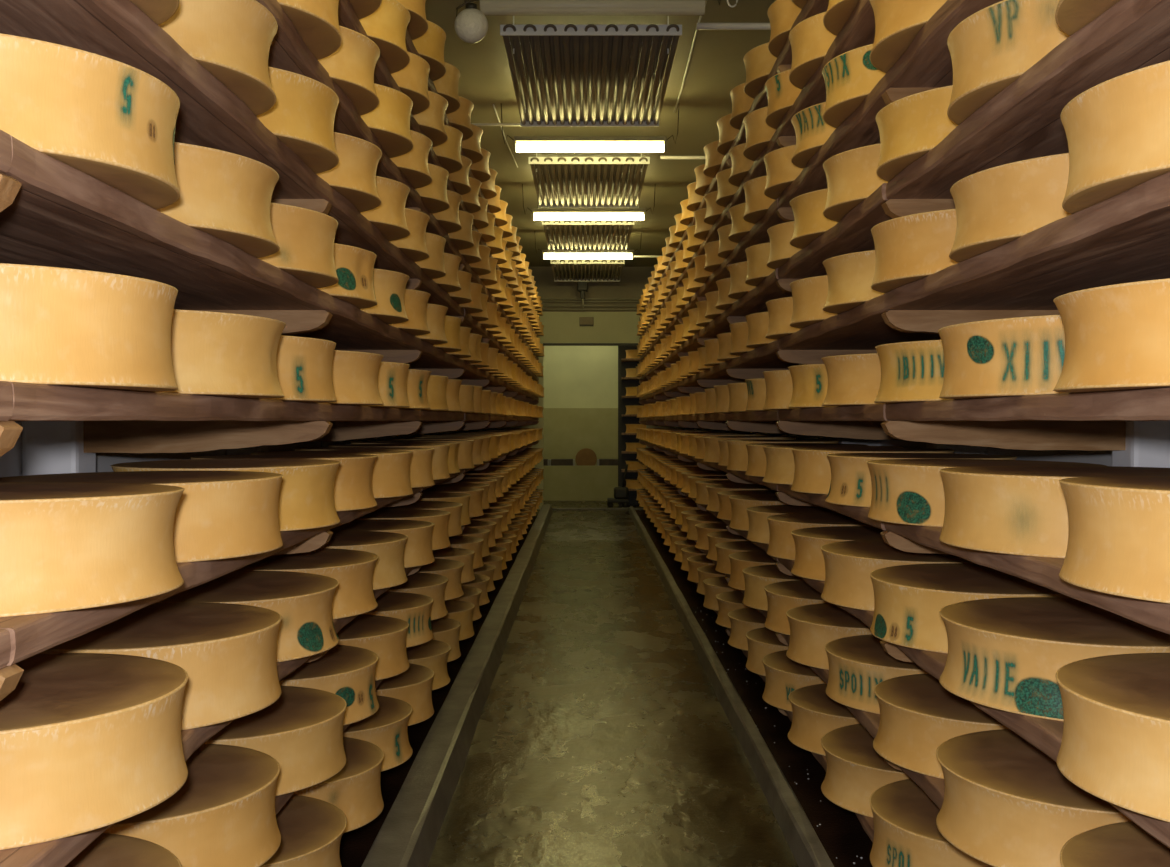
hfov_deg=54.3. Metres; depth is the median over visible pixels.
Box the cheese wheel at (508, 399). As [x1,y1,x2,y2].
[505,397,511,414]
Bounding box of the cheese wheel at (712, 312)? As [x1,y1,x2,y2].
[705,291,724,318]
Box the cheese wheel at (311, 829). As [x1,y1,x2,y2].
[260,795,346,866]
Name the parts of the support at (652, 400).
bracket arm, bracket arm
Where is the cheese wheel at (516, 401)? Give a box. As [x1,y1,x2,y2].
[514,400,518,415]
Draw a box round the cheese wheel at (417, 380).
[402,369,430,408]
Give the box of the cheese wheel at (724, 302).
[715,278,737,309]
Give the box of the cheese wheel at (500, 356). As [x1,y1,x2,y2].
[485,353,503,374]
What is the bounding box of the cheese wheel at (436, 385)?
[418,375,448,410]
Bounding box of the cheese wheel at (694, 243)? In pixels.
[686,225,703,251]
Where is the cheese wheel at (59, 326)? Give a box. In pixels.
[0,263,177,391]
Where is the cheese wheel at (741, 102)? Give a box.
[729,82,753,129]
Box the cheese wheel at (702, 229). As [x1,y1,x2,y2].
[694,208,712,239]
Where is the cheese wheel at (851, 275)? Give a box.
[823,250,884,313]
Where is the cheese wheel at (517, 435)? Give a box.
[475,432,520,448]
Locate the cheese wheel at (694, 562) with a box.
[687,555,715,582]
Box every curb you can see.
[362,505,552,866]
[629,506,833,866]
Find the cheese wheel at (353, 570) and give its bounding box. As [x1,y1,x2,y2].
[235,548,378,618]
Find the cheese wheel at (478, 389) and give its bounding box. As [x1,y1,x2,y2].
[460,386,482,412]
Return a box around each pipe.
[471,123,519,125]
[540,298,640,299]
[542,300,638,302]
[542,308,636,310]
[543,305,636,306]
[634,255,662,256]
[660,156,704,158]
[696,23,770,29]
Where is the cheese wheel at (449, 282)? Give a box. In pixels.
[432,253,461,292]
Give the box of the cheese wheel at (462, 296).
[448,270,471,303]
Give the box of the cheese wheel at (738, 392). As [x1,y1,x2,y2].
[727,383,747,411]
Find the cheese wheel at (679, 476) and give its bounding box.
[676,468,723,487]
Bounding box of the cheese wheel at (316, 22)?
[277,0,341,59]
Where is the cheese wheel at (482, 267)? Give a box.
[469,245,490,275]
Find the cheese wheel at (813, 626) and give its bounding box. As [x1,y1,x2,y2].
[786,603,870,669]
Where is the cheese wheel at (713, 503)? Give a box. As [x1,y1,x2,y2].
[706,484,772,511]
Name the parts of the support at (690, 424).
bracket arm, bracket arm, bracket arm, bracket arm, post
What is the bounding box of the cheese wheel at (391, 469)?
[251,450,412,497]
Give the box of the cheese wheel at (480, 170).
[470,148,490,182]
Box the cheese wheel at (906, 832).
[870,779,993,866]
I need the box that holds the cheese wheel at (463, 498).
[418,492,470,525]
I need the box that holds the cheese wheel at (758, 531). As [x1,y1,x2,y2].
[746,505,837,543]
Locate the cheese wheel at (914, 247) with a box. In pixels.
[871,209,958,292]
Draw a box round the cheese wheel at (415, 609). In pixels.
[363,592,433,647]
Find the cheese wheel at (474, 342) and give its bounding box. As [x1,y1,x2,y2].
[460,333,481,362]
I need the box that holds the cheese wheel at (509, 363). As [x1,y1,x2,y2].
[498,360,513,379]
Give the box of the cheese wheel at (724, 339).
[717,333,738,360]
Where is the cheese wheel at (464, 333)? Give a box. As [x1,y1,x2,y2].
[445,327,470,357]
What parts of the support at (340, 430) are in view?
post, bracket arm, bracket arm, bracket arm, bracket arm, bracket arm, bracket arm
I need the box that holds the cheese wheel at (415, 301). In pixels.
[389,289,430,335]
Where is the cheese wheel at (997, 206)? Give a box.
[949,153,1070,261]
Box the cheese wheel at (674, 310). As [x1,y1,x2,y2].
[670,295,680,314]
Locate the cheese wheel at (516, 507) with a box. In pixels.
[497,495,520,513]
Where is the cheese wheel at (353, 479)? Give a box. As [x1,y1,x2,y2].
[191,454,377,510]
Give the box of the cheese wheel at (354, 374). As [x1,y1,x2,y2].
[328,350,383,405]
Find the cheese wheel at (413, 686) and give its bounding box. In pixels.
[376,663,433,725]
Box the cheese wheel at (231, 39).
[159,0,277,115]
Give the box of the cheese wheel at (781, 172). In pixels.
[764,145,802,199]
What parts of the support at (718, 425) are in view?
bracket arm, bracket arm, bracket arm, bracket arm, bracket arm, bracket arm, post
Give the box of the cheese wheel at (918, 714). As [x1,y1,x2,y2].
[873,673,1008,778]
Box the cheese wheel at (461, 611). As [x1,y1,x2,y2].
[443,600,473,640]
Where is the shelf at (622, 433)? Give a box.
[622,433,636,434]
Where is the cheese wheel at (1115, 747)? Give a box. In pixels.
[1055,653,1169,821]
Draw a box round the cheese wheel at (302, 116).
[256,67,338,173]
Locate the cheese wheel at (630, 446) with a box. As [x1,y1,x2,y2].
[625,442,645,451]
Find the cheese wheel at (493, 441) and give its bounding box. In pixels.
[421,435,497,457]
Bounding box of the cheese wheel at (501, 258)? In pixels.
[492,239,506,263]
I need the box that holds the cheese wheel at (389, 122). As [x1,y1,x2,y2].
[360,83,412,157]
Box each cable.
[493,104,517,167]
[674,1,706,112]
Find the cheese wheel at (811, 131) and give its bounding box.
[791,102,835,168]
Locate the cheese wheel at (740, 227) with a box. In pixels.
[728,203,754,242]
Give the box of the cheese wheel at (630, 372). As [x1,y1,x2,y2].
[626,368,635,376]
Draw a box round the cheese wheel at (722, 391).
[714,385,729,412]
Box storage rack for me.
[618,346,643,506]
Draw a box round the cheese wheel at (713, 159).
[703,140,724,177]
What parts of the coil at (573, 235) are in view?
plate, plate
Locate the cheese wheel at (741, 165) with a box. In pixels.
[728,143,753,186]
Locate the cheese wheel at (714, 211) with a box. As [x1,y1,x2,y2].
[704,191,724,224]
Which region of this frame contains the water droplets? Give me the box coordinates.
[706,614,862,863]
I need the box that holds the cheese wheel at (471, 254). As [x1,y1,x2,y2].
[459,230,481,263]
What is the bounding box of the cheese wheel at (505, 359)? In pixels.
[493,356,507,376]
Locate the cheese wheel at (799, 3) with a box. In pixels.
[791,0,807,8]
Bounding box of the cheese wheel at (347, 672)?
[279,645,378,725]
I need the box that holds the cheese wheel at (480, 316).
[470,293,488,320]
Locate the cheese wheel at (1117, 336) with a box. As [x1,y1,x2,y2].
[1053,278,1169,392]
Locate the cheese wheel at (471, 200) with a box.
[461,177,481,212]
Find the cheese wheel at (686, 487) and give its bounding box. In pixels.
[681,471,726,492]
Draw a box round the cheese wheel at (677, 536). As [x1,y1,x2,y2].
[669,532,689,553]
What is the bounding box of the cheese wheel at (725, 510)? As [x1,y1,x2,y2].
[717,490,777,519]
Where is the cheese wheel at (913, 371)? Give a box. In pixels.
[874,340,950,402]
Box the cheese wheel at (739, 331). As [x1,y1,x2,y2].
[729,321,754,355]
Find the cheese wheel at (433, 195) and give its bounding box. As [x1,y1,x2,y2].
[415,163,449,212]
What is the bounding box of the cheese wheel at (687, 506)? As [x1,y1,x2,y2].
[675,503,700,524]
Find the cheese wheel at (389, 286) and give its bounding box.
[360,268,409,323]
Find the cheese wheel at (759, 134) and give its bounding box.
[743,106,776,160]
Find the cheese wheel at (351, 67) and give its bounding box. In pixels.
[318,26,379,114]
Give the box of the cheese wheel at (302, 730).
[203,686,346,795]
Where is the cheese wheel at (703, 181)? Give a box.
[694,164,712,195]
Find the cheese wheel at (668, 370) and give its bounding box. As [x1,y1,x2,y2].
[665,368,675,383]
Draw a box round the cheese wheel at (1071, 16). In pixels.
[1055,0,1119,35]
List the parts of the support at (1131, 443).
bracket arm, bracket arm, bracket arm, bracket arm, bracket arm, bracket arm, bracket arm, post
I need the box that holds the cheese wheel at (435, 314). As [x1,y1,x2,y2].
[416,303,447,344]
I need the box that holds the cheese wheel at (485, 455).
[406,436,490,460]
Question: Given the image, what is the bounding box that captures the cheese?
[575,448,596,465]
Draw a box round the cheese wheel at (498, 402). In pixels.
[489,393,502,414]
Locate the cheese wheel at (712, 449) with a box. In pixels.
[703,436,796,462]
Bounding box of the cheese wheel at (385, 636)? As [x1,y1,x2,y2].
[337,614,409,680]
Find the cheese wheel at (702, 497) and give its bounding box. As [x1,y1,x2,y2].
[695,480,744,504]
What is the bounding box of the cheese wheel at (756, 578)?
[742,564,802,610]
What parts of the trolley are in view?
handle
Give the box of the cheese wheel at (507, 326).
[498,324,511,343]
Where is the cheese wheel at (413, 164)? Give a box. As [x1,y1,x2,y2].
[390,130,432,188]
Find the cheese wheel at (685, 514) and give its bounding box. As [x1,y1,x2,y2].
[681,510,712,531]
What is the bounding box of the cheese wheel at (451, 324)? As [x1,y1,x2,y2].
[433,316,461,351]
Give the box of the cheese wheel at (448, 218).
[432,190,461,232]
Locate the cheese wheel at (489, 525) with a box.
[464,520,495,546]
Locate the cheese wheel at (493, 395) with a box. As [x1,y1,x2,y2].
[490,392,497,413]
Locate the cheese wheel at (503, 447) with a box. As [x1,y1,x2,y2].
[440,434,508,453]
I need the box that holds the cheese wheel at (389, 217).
[360,176,409,240]
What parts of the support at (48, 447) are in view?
post, bracket arm, bracket arm, bracket arm, bracket arm, bracket arm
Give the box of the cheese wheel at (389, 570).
[320,531,407,589]
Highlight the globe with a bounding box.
[454,0,487,42]
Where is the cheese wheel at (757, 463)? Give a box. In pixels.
[745,443,867,476]
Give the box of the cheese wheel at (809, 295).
[790,275,836,328]
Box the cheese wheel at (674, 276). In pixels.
[669,261,681,281]
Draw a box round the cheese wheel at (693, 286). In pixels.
[686,267,703,292]
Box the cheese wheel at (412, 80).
[391,51,429,114]
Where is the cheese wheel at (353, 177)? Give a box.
[317,132,381,211]
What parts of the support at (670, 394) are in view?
bracket arm, bracket arm, bracket arm, bracket arm, post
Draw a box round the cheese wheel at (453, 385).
[436,379,461,411]
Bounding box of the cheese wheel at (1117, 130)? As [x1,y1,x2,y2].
[1061,60,1169,213]
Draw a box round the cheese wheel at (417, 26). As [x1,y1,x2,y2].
[396,0,427,39]
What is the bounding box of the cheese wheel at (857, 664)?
[825,634,926,713]
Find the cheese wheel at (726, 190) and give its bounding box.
[716,168,738,206]
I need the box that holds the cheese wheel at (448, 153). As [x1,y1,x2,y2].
[433,125,462,173]
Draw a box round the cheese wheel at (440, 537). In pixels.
[354,509,450,549]
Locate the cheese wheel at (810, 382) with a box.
[788,364,832,407]
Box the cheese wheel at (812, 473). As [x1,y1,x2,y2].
[791,447,953,493]
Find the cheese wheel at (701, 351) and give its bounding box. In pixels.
[697,347,712,369]
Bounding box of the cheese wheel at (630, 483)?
[625,479,644,488]
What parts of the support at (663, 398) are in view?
bracket arm, bracket arm, post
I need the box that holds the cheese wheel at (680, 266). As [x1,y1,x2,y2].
[674,250,687,272]
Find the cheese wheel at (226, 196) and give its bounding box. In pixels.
[156,142,279,257]
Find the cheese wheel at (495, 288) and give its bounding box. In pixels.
[485,270,501,293]
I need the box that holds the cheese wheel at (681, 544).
[674,540,695,561]
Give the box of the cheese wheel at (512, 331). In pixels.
[502,329,514,348]
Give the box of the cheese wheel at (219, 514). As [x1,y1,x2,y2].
[0,471,282,562]
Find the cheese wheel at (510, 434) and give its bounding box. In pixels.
[449,433,511,451]
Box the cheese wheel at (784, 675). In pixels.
[762,650,824,711]
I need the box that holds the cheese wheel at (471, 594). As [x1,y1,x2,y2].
[451,586,481,620]
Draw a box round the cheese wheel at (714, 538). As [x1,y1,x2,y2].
[706,531,748,560]
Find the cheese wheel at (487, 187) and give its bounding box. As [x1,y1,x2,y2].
[480,168,496,198]
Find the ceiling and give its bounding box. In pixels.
[425,0,775,266]
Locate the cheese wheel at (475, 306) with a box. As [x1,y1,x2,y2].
[458,282,482,313]
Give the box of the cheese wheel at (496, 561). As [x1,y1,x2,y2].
[482,555,502,580]
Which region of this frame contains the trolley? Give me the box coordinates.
[607,464,628,507]
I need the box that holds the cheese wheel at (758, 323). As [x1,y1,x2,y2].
[745,312,774,347]
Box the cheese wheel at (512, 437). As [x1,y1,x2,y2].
[511,433,514,449]
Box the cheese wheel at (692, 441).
[687,434,766,455]
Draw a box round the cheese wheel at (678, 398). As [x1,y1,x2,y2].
[676,397,680,414]
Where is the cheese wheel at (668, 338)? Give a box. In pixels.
[666,335,675,352]
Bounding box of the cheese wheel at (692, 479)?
[688,476,728,497]
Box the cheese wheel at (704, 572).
[697,565,725,594]
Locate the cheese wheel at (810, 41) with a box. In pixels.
[789,11,835,88]
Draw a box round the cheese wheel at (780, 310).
[765,297,800,339]
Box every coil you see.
[500,13,681,126]
[528,143,649,207]
[542,208,633,251]
[550,259,624,281]
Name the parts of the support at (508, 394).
post, bracket arm, bracket arm, bracket arm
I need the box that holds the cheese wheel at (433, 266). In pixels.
[415,232,445,278]
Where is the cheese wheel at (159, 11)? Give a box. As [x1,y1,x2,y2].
[130,0,178,24]
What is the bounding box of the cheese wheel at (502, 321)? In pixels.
[492,317,506,339]
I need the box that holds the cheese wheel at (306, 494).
[111,458,340,530]
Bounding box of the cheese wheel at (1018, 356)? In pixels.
[938,315,1064,398]
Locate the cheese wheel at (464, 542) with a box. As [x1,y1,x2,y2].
[449,536,483,568]
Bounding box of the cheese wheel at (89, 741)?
[0,653,187,849]
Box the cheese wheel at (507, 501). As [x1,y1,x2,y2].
[493,498,515,518]
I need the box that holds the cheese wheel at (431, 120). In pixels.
[413,91,447,146]
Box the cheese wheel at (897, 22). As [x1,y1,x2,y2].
[870,0,946,72]
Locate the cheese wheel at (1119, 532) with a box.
[1059,476,1169,603]
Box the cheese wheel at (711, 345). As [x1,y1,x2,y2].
[704,339,724,365]
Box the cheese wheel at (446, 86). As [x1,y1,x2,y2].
[433,62,459,113]
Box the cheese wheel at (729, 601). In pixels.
[715,590,749,627]
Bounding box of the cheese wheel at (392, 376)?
[368,362,409,407]
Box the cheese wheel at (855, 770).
[821,724,910,817]
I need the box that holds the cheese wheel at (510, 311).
[503,295,515,314]
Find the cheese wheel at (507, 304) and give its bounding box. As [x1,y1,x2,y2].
[497,287,513,308]
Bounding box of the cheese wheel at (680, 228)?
[674,213,687,237]
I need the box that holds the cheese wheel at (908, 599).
[870,563,1070,653]
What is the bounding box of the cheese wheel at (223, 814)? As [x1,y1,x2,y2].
[103,744,280,866]
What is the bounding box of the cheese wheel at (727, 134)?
[717,113,739,154]
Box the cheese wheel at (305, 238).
[258,203,338,287]
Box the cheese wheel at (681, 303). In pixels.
[676,286,688,307]
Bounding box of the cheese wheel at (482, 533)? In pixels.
[456,527,489,556]
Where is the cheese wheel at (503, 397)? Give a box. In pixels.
[502,396,505,414]
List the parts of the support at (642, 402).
bracket arm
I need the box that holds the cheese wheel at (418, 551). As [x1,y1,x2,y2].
[329,519,434,567]
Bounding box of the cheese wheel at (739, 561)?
[728,551,776,590]
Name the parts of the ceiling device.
motor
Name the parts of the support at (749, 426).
bracket arm, bracket arm, bracket arm, bracket arm, bracket arm, bracket arm, post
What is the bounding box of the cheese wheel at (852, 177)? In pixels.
[823,144,887,221]
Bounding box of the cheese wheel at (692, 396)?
[689,393,695,414]
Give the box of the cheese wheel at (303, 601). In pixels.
[156,571,338,662]
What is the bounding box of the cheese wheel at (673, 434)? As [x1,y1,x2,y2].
[670,432,732,449]
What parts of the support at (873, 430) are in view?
bracket arm, bracket arm, bracket arm, bracket arm, bracket arm, bracket arm, bracket arm, bracket arm, bracket arm, bracket arm, post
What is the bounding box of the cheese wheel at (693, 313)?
[688,308,703,332]
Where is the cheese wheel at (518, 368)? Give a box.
[507,367,520,383]
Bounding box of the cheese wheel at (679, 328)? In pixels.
[674,324,687,343]
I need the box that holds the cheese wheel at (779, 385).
[763,370,798,409]
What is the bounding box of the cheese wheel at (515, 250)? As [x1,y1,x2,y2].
[508,236,520,256]
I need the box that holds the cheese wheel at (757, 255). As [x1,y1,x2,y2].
[745,242,774,285]
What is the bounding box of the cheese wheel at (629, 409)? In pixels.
[626,406,641,413]
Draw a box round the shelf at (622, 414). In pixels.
[622,414,636,415]
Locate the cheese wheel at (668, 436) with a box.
[665,432,670,447]
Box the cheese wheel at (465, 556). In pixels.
[433,547,474,582]
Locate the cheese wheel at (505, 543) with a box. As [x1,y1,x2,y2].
[495,538,511,560]
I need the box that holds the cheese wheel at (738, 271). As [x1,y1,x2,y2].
[728,261,756,298]
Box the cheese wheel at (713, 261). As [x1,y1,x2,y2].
[704,240,724,271]
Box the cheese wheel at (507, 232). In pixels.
[500,214,512,237]
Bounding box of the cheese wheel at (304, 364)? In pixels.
[264,335,336,402]
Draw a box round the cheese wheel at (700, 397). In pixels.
[694,392,712,413]
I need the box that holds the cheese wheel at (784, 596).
[764,580,828,634]
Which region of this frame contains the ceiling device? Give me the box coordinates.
[577,282,587,307]
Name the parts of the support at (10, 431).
bracket arm, bracket arm, bracket arm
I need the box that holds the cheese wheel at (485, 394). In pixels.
[475,390,490,413]
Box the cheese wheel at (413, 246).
[389,208,429,261]
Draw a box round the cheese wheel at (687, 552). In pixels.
[681,546,706,570]
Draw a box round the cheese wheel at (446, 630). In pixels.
[431,617,460,661]
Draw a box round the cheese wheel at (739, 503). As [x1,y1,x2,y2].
[729,495,788,530]
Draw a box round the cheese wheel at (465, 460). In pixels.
[375,440,474,468]
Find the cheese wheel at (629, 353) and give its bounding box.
[625,350,639,357]
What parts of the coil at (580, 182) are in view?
plate, plate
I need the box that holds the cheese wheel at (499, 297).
[492,278,507,301]
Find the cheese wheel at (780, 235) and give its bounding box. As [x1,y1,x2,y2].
[767,221,800,268]
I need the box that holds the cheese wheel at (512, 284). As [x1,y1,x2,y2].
[507,269,518,287]
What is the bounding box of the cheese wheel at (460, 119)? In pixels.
[446,96,473,140]
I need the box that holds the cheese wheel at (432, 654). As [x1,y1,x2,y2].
[406,640,450,689]
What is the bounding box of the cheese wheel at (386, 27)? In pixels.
[359,0,410,73]
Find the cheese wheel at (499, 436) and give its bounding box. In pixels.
[497,435,501,455]
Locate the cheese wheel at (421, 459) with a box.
[294,447,434,487]
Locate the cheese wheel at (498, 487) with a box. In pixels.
[464,475,503,497]
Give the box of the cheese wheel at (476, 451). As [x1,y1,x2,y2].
[392,438,483,464]
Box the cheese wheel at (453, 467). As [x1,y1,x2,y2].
[351,442,459,473]
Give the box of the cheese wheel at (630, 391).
[625,387,636,395]
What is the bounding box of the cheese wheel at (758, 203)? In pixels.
[743,175,774,223]
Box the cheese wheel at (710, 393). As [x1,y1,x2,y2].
[705,388,715,412]
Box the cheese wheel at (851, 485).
[825,453,1016,506]
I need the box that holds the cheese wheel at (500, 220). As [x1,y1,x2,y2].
[494,200,507,226]
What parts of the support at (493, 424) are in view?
post, bracket arm, bracket arm, bracket arm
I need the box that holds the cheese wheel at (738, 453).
[727,440,838,470]
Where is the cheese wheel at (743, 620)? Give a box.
[728,607,765,650]
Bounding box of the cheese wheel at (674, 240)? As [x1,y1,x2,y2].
[669,225,681,248]
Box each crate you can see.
[543,459,548,465]
[549,459,574,465]
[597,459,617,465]
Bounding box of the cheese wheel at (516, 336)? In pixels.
[507,334,518,351]
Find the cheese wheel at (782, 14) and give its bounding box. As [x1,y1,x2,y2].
[767,0,801,57]
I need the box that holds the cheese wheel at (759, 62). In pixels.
[743,42,776,97]
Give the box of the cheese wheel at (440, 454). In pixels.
[328,443,449,479]
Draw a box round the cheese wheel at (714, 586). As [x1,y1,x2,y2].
[703,576,738,610]
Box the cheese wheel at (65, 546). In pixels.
[0,482,184,616]
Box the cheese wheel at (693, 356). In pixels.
[688,351,703,373]
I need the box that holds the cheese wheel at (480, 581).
[461,574,489,605]
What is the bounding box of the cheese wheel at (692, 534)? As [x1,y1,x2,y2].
[686,515,722,540]
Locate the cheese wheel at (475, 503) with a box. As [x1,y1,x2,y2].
[421,487,483,516]
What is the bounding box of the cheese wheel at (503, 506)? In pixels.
[488,503,511,524]
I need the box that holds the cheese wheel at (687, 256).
[682,240,694,262]
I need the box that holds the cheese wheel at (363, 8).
[349,0,381,18]
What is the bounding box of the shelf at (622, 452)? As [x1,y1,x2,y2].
[621,451,636,453]
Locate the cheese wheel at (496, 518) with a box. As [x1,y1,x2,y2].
[470,514,502,538]
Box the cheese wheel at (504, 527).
[483,509,508,531]
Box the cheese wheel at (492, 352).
[478,348,498,370]
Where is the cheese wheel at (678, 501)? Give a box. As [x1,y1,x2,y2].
[669,499,694,518]
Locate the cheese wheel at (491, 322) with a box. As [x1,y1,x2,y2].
[478,302,497,328]
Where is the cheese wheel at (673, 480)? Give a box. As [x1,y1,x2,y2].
[670,466,699,484]
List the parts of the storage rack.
post, post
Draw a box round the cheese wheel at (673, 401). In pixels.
[670,399,678,415]
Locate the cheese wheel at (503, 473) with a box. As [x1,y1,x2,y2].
[464,471,508,492]
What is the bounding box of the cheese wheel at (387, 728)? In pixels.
[343,695,412,771]
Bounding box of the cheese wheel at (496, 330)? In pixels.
[486,311,501,333]
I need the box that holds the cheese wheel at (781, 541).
[767,513,870,559]
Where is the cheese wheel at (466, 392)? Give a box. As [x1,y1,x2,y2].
[450,385,474,411]
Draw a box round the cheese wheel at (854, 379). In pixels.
[821,353,883,405]
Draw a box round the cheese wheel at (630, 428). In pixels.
[625,424,645,432]
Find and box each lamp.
[478,0,720,12]
[501,103,678,152]
[522,184,654,220]
[535,231,641,259]
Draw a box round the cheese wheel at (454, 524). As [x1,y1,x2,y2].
[379,501,462,536]
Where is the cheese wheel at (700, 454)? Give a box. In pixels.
[695,436,717,458]
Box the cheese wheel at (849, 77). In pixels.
[822,44,885,127]
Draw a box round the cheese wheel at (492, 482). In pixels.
[458,478,496,502]
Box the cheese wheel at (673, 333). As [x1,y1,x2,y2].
[670,330,681,348]
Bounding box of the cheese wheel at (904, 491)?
[867,459,1105,526]
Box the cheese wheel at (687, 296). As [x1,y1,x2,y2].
[682,278,694,300]
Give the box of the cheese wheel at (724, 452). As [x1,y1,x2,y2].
[718,439,771,465]
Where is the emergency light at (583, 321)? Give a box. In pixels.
[579,317,593,325]
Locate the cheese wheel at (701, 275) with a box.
[694,254,712,283]
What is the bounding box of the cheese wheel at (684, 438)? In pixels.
[680,434,688,453]
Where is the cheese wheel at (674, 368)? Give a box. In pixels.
[670,364,680,381]
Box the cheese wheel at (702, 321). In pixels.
[696,300,712,326]
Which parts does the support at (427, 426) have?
post, bracket arm, bracket arm, bracket arm, bracket arm, bracket arm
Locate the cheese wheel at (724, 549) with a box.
[715,541,763,573]
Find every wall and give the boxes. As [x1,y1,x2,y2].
[0,421,471,477]
[495,357,542,509]
[528,267,654,343]
[543,346,617,465]
[543,466,617,500]
[646,425,681,468]
[750,432,1111,465]
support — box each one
[0,172,23,700]
[22,199,332,662]
[226,207,422,575]
[321,264,464,583]
[377,297,489,510]
[413,353,505,493]
[438,333,517,484]
[457,345,525,450]
[472,376,532,468]
[484,381,537,463]
[640,320,693,484]
[646,331,707,490]
[654,319,725,523]
[664,275,749,539]
[677,250,777,562]
[696,255,818,587]
[725,159,880,635]
[775,65,987,715]
[880,88,1169,770]
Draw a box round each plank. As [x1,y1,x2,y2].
[0,0,329,199]
[0,130,11,172]
[0,135,329,309]
[0,381,12,420]
[0,526,329,665]
[0,629,10,668]
[0,656,310,866]
[8,381,329,420]
[256,0,328,86]
[275,792,293,813]
[283,295,421,349]
[327,186,421,278]
[328,404,421,420]
[329,76,420,207]
[330,487,421,528]
[333,567,412,633]
[338,0,420,132]
[343,648,407,731]
[405,29,419,55]
[408,340,464,368]
[417,270,463,316]
[419,199,463,263]
[420,56,463,155]
[421,130,464,210]
[421,410,463,420]
[421,469,463,490]
[456,362,489,379]
[460,308,488,337]
[463,257,488,296]
[463,413,488,420]
[463,461,488,472]
[464,154,488,211]
[464,205,487,246]
[485,375,505,386]
[488,291,505,317]
[488,333,505,352]
[488,414,505,420]
[489,253,504,278]
[504,381,517,391]
[505,349,517,362]
[506,315,517,332]
[506,416,517,420]
[516,388,525,395]
[517,329,525,342]
[517,358,525,369]
[517,416,525,420]
[525,367,532,375]
[526,392,532,397]
[640,351,646,359]
[640,373,648,380]
[646,290,654,307]
[646,316,654,330]
[646,342,654,352]
[646,367,656,375]
[646,392,655,397]
[646,417,654,420]
[654,271,664,290]
[654,301,664,318]
[654,330,665,344]
[654,359,666,369]
[654,387,665,395]
[654,416,664,420]
[664,280,677,303]
[664,313,679,332]
[664,348,680,362]
[664,382,679,391]
[664,416,677,420]
[664,447,677,453]
[665,246,678,274]
[677,250,698,283]
[677,414,696,420]
[678,208,697,249]
[678,291,697,317]
[678,332,704,352]
[678,374,701,386]
[678,452,697,461]
[697,258,729,296]
[697,361,745,379]
[697,413,727,420]
[697,459,727,472]
[698,153,729,209]
[698,206,731,254]
[698,309,730,337]
[700,504,727,524]
[727,58,778,158]
[727,130,780,211]
[727,197,786,263]
[727,268,791,315]
[727,339,800,368]
[727,410,778,420]
[727,470,777,490]
[727,520,778,561]
[727,574,767,617]
[728,628,765,682]
[777,0,874,136]
[777,484,885,529]
[778,0,828,65]
[778,75,887,207]
[778,183,892,278]
[778,294,940,349]
[778,403,892,420]
[778,558,873,627]
[780,633,879,738]
[784,710,873,842]
[883,172,1169,309]
[884,522,1169,633]
[885,0,1002,88]
[885,387,1169,420]
[886,0,1169,199]
[891,643,1169,847]
[899,766,944,808]
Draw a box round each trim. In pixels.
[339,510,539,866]
[543,343,637,345]
[552,508,642,509]
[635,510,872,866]
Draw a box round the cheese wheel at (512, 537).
[501,533,516,553]
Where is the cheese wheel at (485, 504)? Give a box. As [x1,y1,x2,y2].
[432,482,489,508]
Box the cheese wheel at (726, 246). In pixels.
[717,224,737,258]
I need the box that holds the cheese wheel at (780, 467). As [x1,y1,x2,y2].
[762,445,902,484]
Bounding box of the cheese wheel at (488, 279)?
[479,257,497,285]
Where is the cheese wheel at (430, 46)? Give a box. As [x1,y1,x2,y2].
[412,20,445,80]
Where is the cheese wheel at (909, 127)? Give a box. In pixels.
[876,85,957,181]
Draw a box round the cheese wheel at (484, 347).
[470,343,488,367]
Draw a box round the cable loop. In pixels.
[727,0,737,7]
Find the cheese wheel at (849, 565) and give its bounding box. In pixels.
[821,540,975,610]
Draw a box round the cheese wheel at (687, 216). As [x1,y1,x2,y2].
[680,199,693,225]
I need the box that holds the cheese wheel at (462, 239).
[448,210,473,249]
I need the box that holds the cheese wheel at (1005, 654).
[939,597,1169,720]
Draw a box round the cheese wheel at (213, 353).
[160,309,285,398]
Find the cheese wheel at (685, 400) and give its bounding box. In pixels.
[680,396,692,414]
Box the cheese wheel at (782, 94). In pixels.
[765,69,801,128]
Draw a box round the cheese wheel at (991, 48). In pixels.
[947,0,1068,124]
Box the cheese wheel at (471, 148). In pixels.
[461,124,482,163]
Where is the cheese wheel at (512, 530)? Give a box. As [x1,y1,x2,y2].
[502,527,518,545]
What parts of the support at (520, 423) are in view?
bracket arm, bracket arm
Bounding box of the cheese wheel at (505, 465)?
[489,464,519,480]
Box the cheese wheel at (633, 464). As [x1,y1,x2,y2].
[626,460,645,469]
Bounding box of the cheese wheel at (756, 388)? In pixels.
[745,378,765,410]
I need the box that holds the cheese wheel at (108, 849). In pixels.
[65,833,181,866]
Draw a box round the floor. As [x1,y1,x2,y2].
[428,501,798,866]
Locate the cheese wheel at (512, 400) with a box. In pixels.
[504,399,514,415]
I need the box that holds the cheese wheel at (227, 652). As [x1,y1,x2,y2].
[38,602,281,729]
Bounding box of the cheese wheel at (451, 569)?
[417,558,463,600]
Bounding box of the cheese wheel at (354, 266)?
[317,243,376,308]
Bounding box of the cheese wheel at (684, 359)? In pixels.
[680,356,694,376]
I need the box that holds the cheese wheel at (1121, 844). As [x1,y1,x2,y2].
[1060,821,1169,866]
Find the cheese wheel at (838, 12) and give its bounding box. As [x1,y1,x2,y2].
[823,0,858,35]
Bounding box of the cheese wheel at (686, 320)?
[682,316,694,338]
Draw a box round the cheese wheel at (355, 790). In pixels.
[293,737,383,832]
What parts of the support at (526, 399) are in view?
bracket arm, bracket arm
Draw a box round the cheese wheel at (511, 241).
[502,226,516,247]
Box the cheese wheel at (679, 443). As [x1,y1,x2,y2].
[676,433,744,451]
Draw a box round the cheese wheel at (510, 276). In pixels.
[503,260,515,280]

